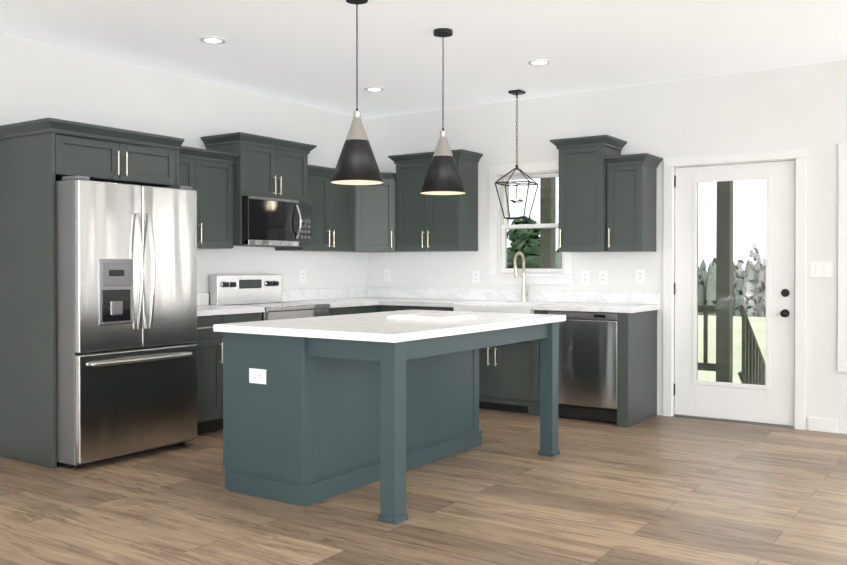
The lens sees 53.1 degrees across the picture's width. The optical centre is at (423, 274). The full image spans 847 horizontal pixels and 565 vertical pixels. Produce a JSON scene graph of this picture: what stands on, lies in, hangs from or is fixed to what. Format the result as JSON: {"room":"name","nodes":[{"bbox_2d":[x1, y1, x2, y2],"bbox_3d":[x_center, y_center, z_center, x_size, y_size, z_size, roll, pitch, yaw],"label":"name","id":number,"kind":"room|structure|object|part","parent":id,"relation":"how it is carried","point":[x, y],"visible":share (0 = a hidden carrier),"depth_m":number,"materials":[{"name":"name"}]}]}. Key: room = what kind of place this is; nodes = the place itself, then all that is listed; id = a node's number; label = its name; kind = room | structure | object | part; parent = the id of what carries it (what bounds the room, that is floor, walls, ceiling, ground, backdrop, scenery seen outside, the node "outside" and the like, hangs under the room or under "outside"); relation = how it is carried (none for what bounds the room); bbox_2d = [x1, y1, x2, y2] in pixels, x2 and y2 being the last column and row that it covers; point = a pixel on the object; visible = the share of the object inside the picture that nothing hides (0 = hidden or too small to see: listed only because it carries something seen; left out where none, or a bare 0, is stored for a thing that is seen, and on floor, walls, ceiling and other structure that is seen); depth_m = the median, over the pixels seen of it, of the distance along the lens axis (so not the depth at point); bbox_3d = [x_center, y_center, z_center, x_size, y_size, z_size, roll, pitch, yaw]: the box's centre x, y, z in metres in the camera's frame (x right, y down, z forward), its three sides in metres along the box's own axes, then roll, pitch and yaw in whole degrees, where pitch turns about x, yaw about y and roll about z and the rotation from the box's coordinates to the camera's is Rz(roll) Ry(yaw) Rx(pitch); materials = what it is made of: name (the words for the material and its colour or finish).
{"room":"kitchen","nodes":[
{"label":"kitchen","id":0,"kind":"room"},
{"bbox_2d":[0,33,365,292],"bbox_3d":[-3.618,-0.185,4.382,0.150,2.750,10.600,0,1,34],"label":"wall","id":1,"kind":"structure","parent":0,"point":[38,80],"depth_m":6.79,"materials":[{"name":"paint"}]},
{"bbox_2d":[179,146,237,248],"bbox_3d":[-1.848,-0.582,6.519,0.382,0.749,0.786,0,1,34],"label":"upper cabinet","id":2,"kind":"object","parent":1,"relation":"attached to","point":[206,175],"visible":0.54,"depth_m":6.58,"materials":[{"name":"paint"}]},
{"bbox_2d":[201,132,316,247],"bbox_3d":[-1.374,-0.682,7.157,0.452,0.887,0.904,0,1,34],"label":"upper cabinet","id":3,"kind":"object","parent":1,"relation":"attached to","point":[267,167],"visible":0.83,"depth_m":6.94,"materials":[{"name":"paint"}]},
{"bbox_2d":[236,196,311,246],"bbox_3d":[-1.341,-0.437,7.138,0.520,0.387,0.756,0,1,34],"label":"microwave","id":4,"kind":"object","parent":3,"relation":"in","point":[271,222],"visible":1,"depth_m":6.98,"materials":[{"name":"black metal"}]},
{"bbox_2d":[300,270,305,282],"bbox_3d":[-1.128,0.013,7.928,0.009,0.118,0.075,0,1,34],"label":"electrical outlet","id":5,"kind":"object","parent":1,"relation":"attached to","point":[302,276],"visible":1,"depth_m":7.93,"materials":[{"name":"white plastic"}]},
{"bbox_2d":[275,165,353,251],"bbox_3d":[-0.974,-0.595,7.811,0.382,0.749,0.726,0,1,34],"label":"upper cabinet","id":6,"kind":"object","parent":1,"relation":"attached to","point":[332,217],"visible":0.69,"depth_m":7.72,"materials":[{"name":"paint"}]},
{"bbox_2d":[0,408,846,564],"bbox_3d":[0.421,1.258,1.668,9.900,0.080,10.900,0,1,34],"label":"floor","id":7,"kind":"structure","parent":0,"point":[661,490],"depth_m":4.34,"materials":[{"name":"brown wood"}]},
{"bbox_2d":[0,118,183,468],"bbox_3d":[-2.235,0.115,5.694,0.672,2.124,1.022,0,1,34],"label":"surround","id":8,"kind":"object","parent":7,"relation":"on","point":[39,158],"visible":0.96,"depth_m":5.33,"materials":[{"name":"paint"}]},
{"bbox_2d":[55,175,196,468],"bbox_3d":[-2.114,0.287,5.646,0.889,1.780,0.910,0,1,34],"label":"fridge","id":9,"kind":"object","parent":7,"relation":"on","point":[126,318],"visible":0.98,"depth_m":5.32,"materials":[{"name":"silver metal"}]},
{"bbox_2d":[193,312,261,434],"bbox_3d":[-1.730,0.731,6.462,0.656,0.876,0.805,0,1,34],"label":"base cabinet","id":10,"kind":"object","parent":7,"relation":"on","point":[209,342],"visible":0.27,"depth_m":6.22,"materials":[{"name":"paint"}]},
{"bbox_2d":[197,293,264,315],"bbox_3d":[-1.730,0.222,6.460,0.652,0.142,0.804,0,1,34],"label":"countertop","id":11,"kind":"structure","parent":10,"relation":"on","point":[203,307],"depth_m":6.48,"materials":[{"name":"stone"}]},
{"bbox_2d":[209,274,329,320],"bbox_3d":[-1.255,0.582,7.090,0.719,1.160,0.756,0,1,34],"label":"range","id":12,"kind":"object","parent":7,"relation":"on","point":[265,291],"visible":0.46,"depth_m":7.09,"materials":[{"name":"silver metal"}]},
{"bbox_2d":[329,305,375,315],"bbox_3d":[-0.875,0.718,7.728,0.656,0.876,0.700,0,1,34],"label":"base cabinet","id":13,"kind":"object","parent":7,"relation":"on","point":[352,310],"visible":0.02,"depth_m":7.56,"materials":[{"name":"paint"}]},
{"bbox_2d":[376,305,403,311],"bbox_3d":[-0.393,0.713,8.212,0.912,0.876,0.652,0,1,34],"label":"base cabinet","id":14,"kind":"object","parent":7,"relation":"on","point":[382,308],"visible":0.12,"depth_m":7.81,"materials":[{"name":"paint"}]},
{"bbox_2d":[282,287,376,307],"bbox_3d":[-0.880,0.209,7.712,0.660,0.142,0.667,0,1,34],"label":"countertop","id":15,"kind":"structure","parent":14,"relation":"on","point":[359,296],"depth_m":8.02,"materials":[{"name":"stone"}]},
{"bbox_2d":[377,287,659,312],"bbox_3d":[0.495,0.210,7.593,3.072,0.142,0.675,0,1,34],"label":"countertop","id":16,"kind":"structure","parent":14,"relation":"on","point":[604,301],"depth_m":7.53,"materials":[{"name":"stone"}]},
{"bbox_2d":[513,251,528,300],"bbox_3d":[0.874,0.015,7.577,0.091,0.450,0.215,0,1,34],"label":"faucet","id":17,"kind":"object","parent":16,"relation":"on","point":[524,294],"visible":1,"depth_m":7.63,"materials":[{"name":"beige metal"}]},
{"bbox_2d":[223,322,559,524],"bbox_3d":[-0.129,0.744,5.141,1.222,0.876,1.859,0,1,34],"label":"kitchen island","id":18,"kind":"object","parent":7,"relation":"on","point":[312,421],"visible":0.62,"depth_m":4.59,"materials":[{"name":"paint"}]},
{"bbox_2d":[249,368,265,383],"bbox_3d":[-0.890,0.543,4.544,0.122,0.078,0.009,0,1,34],"label":"outlet","id":19,"kind":"object","parent":18,"relation":"attached to","point":[257,376],"visible":1,"depth_m":4.54,"materials":[{"name":"white plastic"}]},
{"bbox_2d":[213,310,565,342],"bbox_3d":[-0.110,0.287,5.095,1.228,0.040,1.910,0,1,34],"label":"island countertop","id":20,"kind":"structure","parent":18,"relation":"on","point":[376,327],"depth_m":4.60,"materials":[{"name":"stone"}]},
{"bbox_2d":[387,312,476,320],"bbox_3d":[0.052,0.254,5.166,0.420,0.024,0.360,0,1,34],"label":"tray","id":21,"kind":"object","parent":20,"relation":"on","point":[432,316],"visible":1,"depth_m":5.07,"materials":[{"name":"white plastic"}]},
{"bbox_2d":[404,306,452,310],"bbox_3d":[0.193,0.717,7.814,0.500,0.876,0.656,0,1,34],"label":"base cabinet","id":22,"kind":"object","parent":7,"relation":"on","point":[427,308],"visible":0.06,"depth_m":7.56,"materials":[{"name":"paint"}]},
{"bbox_2d":[453,302,549,415],"bbox_3d":[0.789,0.709,7.406,0.930,0.900,0.665,0,1,34],"label":"base cabinet","id":23,"kind":"object","parent":7,"relation":"on","point":[508,377],"depth_m":7.12,"materials":[{"name":"paint"}]},
{"bbox_3d":[1.156,0.723,7.197,0.087,0.876,0.600,0,1,34],"label":"base cabinet end panel","id":24,"kind":"part","parent":23,"relation":"part of","materials":[{"name":"teal wood"}]},
{"bbox_2d":[548,311,616,422],"bbox_3d":[1.429,0.727,6.981,0.600,0.872,0.632,0,1,34],"label":"dishwasher","id":25,"kind":"object","parent":7,"relation":"on","point":[587,365],"visible":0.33,"depth_m":6.70,"materials":[{"name":"silver metal"}]},
{"bbox_2d":[617,310,656,426],"bbox_3d":[1.715,0.727,6.781,0.090,0.876,0.665,0,1,34],"label":"cabinet end panel","id":26,"kind":"object","parent":7,"relation":"on","point":[636,367],"visible":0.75,"depth_m":6.63,"materials":[{"name":"paint"}]},
{"bbox_2d":[0,0,846,118],"bbox_3d":[0.421,-1.581,1.639,9.900,0.100,10.900,0,1,34],"label":"ceiling","id":27,"kind":"structure","parent":0,"point":[301,51],"depth_m":5.72,"materials":[{"name":"paint"}]},
{"bbox_2d":[199,37,225,43],"bbox_3d":[-1.412,-1.569,5.678,0.170,0.008,0.170,0,1,34],"label":"recessed light","id":28,"kind":"object","parent":27,"relation":"in","point":[213,40],"visible":0.98,"depth_m":5.68,"materials":[{"name":"white plastic"}]},
{"bbox_2d":[330,0,383,184],"bbox_3d":[-0.374,-1.041,4.764,0.300,1.044,0.300,0,1,34],"label":"pendant light","id":29,"kind":"object","parent":27,"relation":"hanging from","point":[356,164],"visible":1,"depth_m":4.70,"materials":[{"name":"black metal"}]},
{"bbox_2d":[364,87,383,91],"bbox_3d":[-0.421,-1.585,7.252,0.170,0.008,0.170,0,1,34],"label":"recessed light","id":30,"kind":"object","parent":27,"relation":"in","point":[374,89],"visible":0.98,"depth_m":7.25,"materials":[{"name":"white plastic"}]},
{"bbox_2d":[420,28,465,194],"bbox_3d":[0.126,-1.048,5.459,0.300,1.044,0.300,0,1,34],"label":"pendant light","id":31,"kind":"object","parent":27,"relation":"hanging from","point":[442,177],"visible":1,"depth_m":5.40,"materials":[{"name":"black metal"}]},
{"bbox_2d":[495,89,538,219],"bbox_3d":[0.808,-1.038,7.345,0.311,1.105,0.311,0,1,22],"label":"light","id":32,"kind":"object","parent":27,"relation":"hanging from","point":[517,93],"visible":1,"depth_m":7.33,"materials":[{"name":"black metal"}]},
{"bbox_2d":[528,59,550,64],"bbox_3d":[0.860,-1.575,6.290,0.170,0.008,0.170,0,1,34],"label":"recessed light","id":33,"kind":"object","parent":27,"relation":"in","point":[539,62],"visible":1,"depth_m":6.28,"materials":[{"name":"white plastic"}]},
{"bbox_2d":[366,60,846,433],"bbox_3d":[3.430,-0.203,6.107,9.900,2.750,0.150,0,1,34],"label":"wall","id":34,"kind":"structure","parent":0,"point":[797,107],"depth_m":7.01,"materials":[{"name":"paint"}]},
{"bbox_2d":[341,172,396,251],"bbox_3d":[-0.505,-0.600,8.298,0.616,0.749,0.612,0,1,34],"label":"upper cabinet","id":35,"kind":"object","parent":34,"relation":"attached to","point":[374,218],"visible":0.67,"depth_m":8.07,"materials":[{"name":"paint"}]},
{"bbox_2d":[384,270,389,280],"bbox_3d":[-0.369,0.007,8.579,0.075,0.118,0.009,0,1,34],"label":"electrical outlet","id":36,"kind":"object","parent":34,"relation":"attached to","point":[386,275],"visible":1,"depth_m":8.58,"materials":[{"name":"white plastic"}]},
{"bbox_2d":[388,149,482,251],"bbox_3d":[0.109,-0.679,8.021,0.824,0.912,0.382,0,1,34],"label":"upper cabinet","id":37,"kind":"object","parent":34,"relation":"attached to","point":[436,223],"visible":0.96,"depth_m":7.91,"materials":[{"name":"paint"}]},
{"bbox_2d":[472,270,478,282],"bbox_3d":[0.493,0.018,7.997,0.075,0.118,0.009,0,1,34],"label":"electrical outlet","id":38,"kind":"object","parent":34,"relation":"attached to","point":[475,276],"visible":1,"depth_m":8.00,"materials":[{"name":"white plastic"}]},
{"bbox_2d":[485,160,575,284],"bbox_3d":[0.995,-0.464,7.716,0.880,1.100,0.195,0,1,34],"label":"window","id":39,"kind":"structure","parent":34,"relation":"in","point":[496,275],"depth_m":7.81,"materials":[{"name":"white wood"}]},
{"bbox_3d":[1.017,-0.470,7.750,0.646,0.896,0.075,0,1,34],"label":"sash of the window by the sink","id":40,"kind":"part","parent":39,"relation":"part of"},
{"bbox_2d":[581,271,589,283],"bbox_3d":[1.409,0.024,7.378,0.075,0.118,0.009,0,1,34],"label":"electrical outlet","id":41,"kind":"object","parent":34,"relation":"attached to","point":[585,277],"visible":1,"depth_m":7.37,"materials":[{"name":"white plastic"}]},
{"bbox_2d":[550,135,626,251],"bbox_3d":[1.385,-0.659,7.117,0.499,0.932,0.452,0,1,34],"label":"upper cabinet","id":42,"kind":"object","parent":34,"relation":"attached to","point":[582,212],"visible":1,"depth_m":6.97,"materials":[{"name":"paint"}]},
{"bbox_2d":[599,271,607,284],"bbox_3d":[1.546,0.025,7.286,0.075,0.118,0.009,0,1,34],"label":"electrical outlet","id":43,"kind":"object","parent":34,"relation":"attached to","point":[603,277],"visible":1,"depth_m":7.28,"materials":[{"name":"white plastic"}]},
{"bbox_2d":[604,153,662,251],"bbox_3d":[1.719,-0.576,6.935,0.357,0.769,0.382,0,1,34],"label":"upper cabinet","id":44,"kind":"object","parent":34,"relation":"attached to","point":[631,199],"visible":1,"depth_m":6.84,"materials":[{"name":"paint"}]},
{"bbox_2d":[636,269,644,282],"bbox_3d":[1.815,0.012,7.104,0.075,0.118,0.009,0,1,34],"label":"electrical outlet","id":45,"kind":"object","parent":34,"relation":"attached to","point":[640,275],"visible":1,"depth_m":7.10,"materials":[{"name":"white plastic"}]},
{"bbox_2d":[673,160,794,425],"bbox_3d":[2.432,0.138,6.703,0.927,2.024,0.118,0,1,34],"label":"entry door","id":46,"kind":"structure","parent":34,"relation":"in","point":[771,401],"depth_m":6.66,"materials":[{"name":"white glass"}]},
{"bbox_2d":[663,148,806,429],"bbox_3d":[2.467,0.114,6.745,1.085,2.142,0.167,0,1,34],"label":"door frame","id":47,"kind":"structure","parent":34,"relation":"attached to","point":[798,156],"depth_m":6.63,"materials":[{"name":"white wood"}]},
{"bbox_2d":[810,262,831,276],"bbox_3d":[2.966,-0.040,6.324,0.150,0.118,0.011,0,1,34],"label":"switch plate","id":48,"kind":"object","parent":34,"relation":"attached to","point":[820,269],"visible":1,"depth_m":6.33,"materials":[{"name":"white plastic"}]},
{"bbox_2d":[808,417,836,432],"bbox_3d":[0.421,1.168,1.667,9.600,0.100,10.600,0,1,34],"label":"baseboard","id":49,"kind":"structure","parent":34,"relation":"attached to","point":[822,424],"depth_m":6.32,"materials":[{"name":"white wood"}]},
{"bbox_2d":[837,143,846,371],"bbox_3d":[3.566,-0.122,6.000,1.125,1.680,0.167,0,1,34],"label":"window","id":50,"kind":"structure","parent":34,"relation":"in","point":[842,268],"depth_m":6.23,"materials":[{"name":"white wood"}]},
{"label":"outside","id":51,"kind":"structure","parent":0,"visible":0},
{"bbox_2d":[698,315,765,382],"bbox_3d":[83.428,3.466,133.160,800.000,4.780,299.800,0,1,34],"label":"ground","id":52,"kind":"structure","parent":51,"point":[738,336],"depth_m":27.97,"materials":[{"name":"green plant"}]},
{"bbox_2d":[507,216,539,267],"bbox_3d":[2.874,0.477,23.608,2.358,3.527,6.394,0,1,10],"label":"pine","id":53,"kind":"object","parent":52,"relation":"on","point":[532,254],"depth_m":21.31,"materials":[{"name":"green plant"}]},
{"bbox_2d":[540,177,764,384],"bbox_3d":[3.233,0.439,9.038,12.000,3.993,4.445,0,1,34],"label":"porch","id":54,"kind":"object","parent":52,"relation":"on","point":[726,236],"depth_m":9.10,"materials":[{"name":"brown wood"}]},
{"bbox_2d":[556,244,765,316],"bbox_3d":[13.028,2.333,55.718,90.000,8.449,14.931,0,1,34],"label":"tree","id":55,"kind":"object","parent":52,"relation":"on","point":[709,295],"depth_m":46.26,"materials":[{"name":"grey plant"}]}
]}

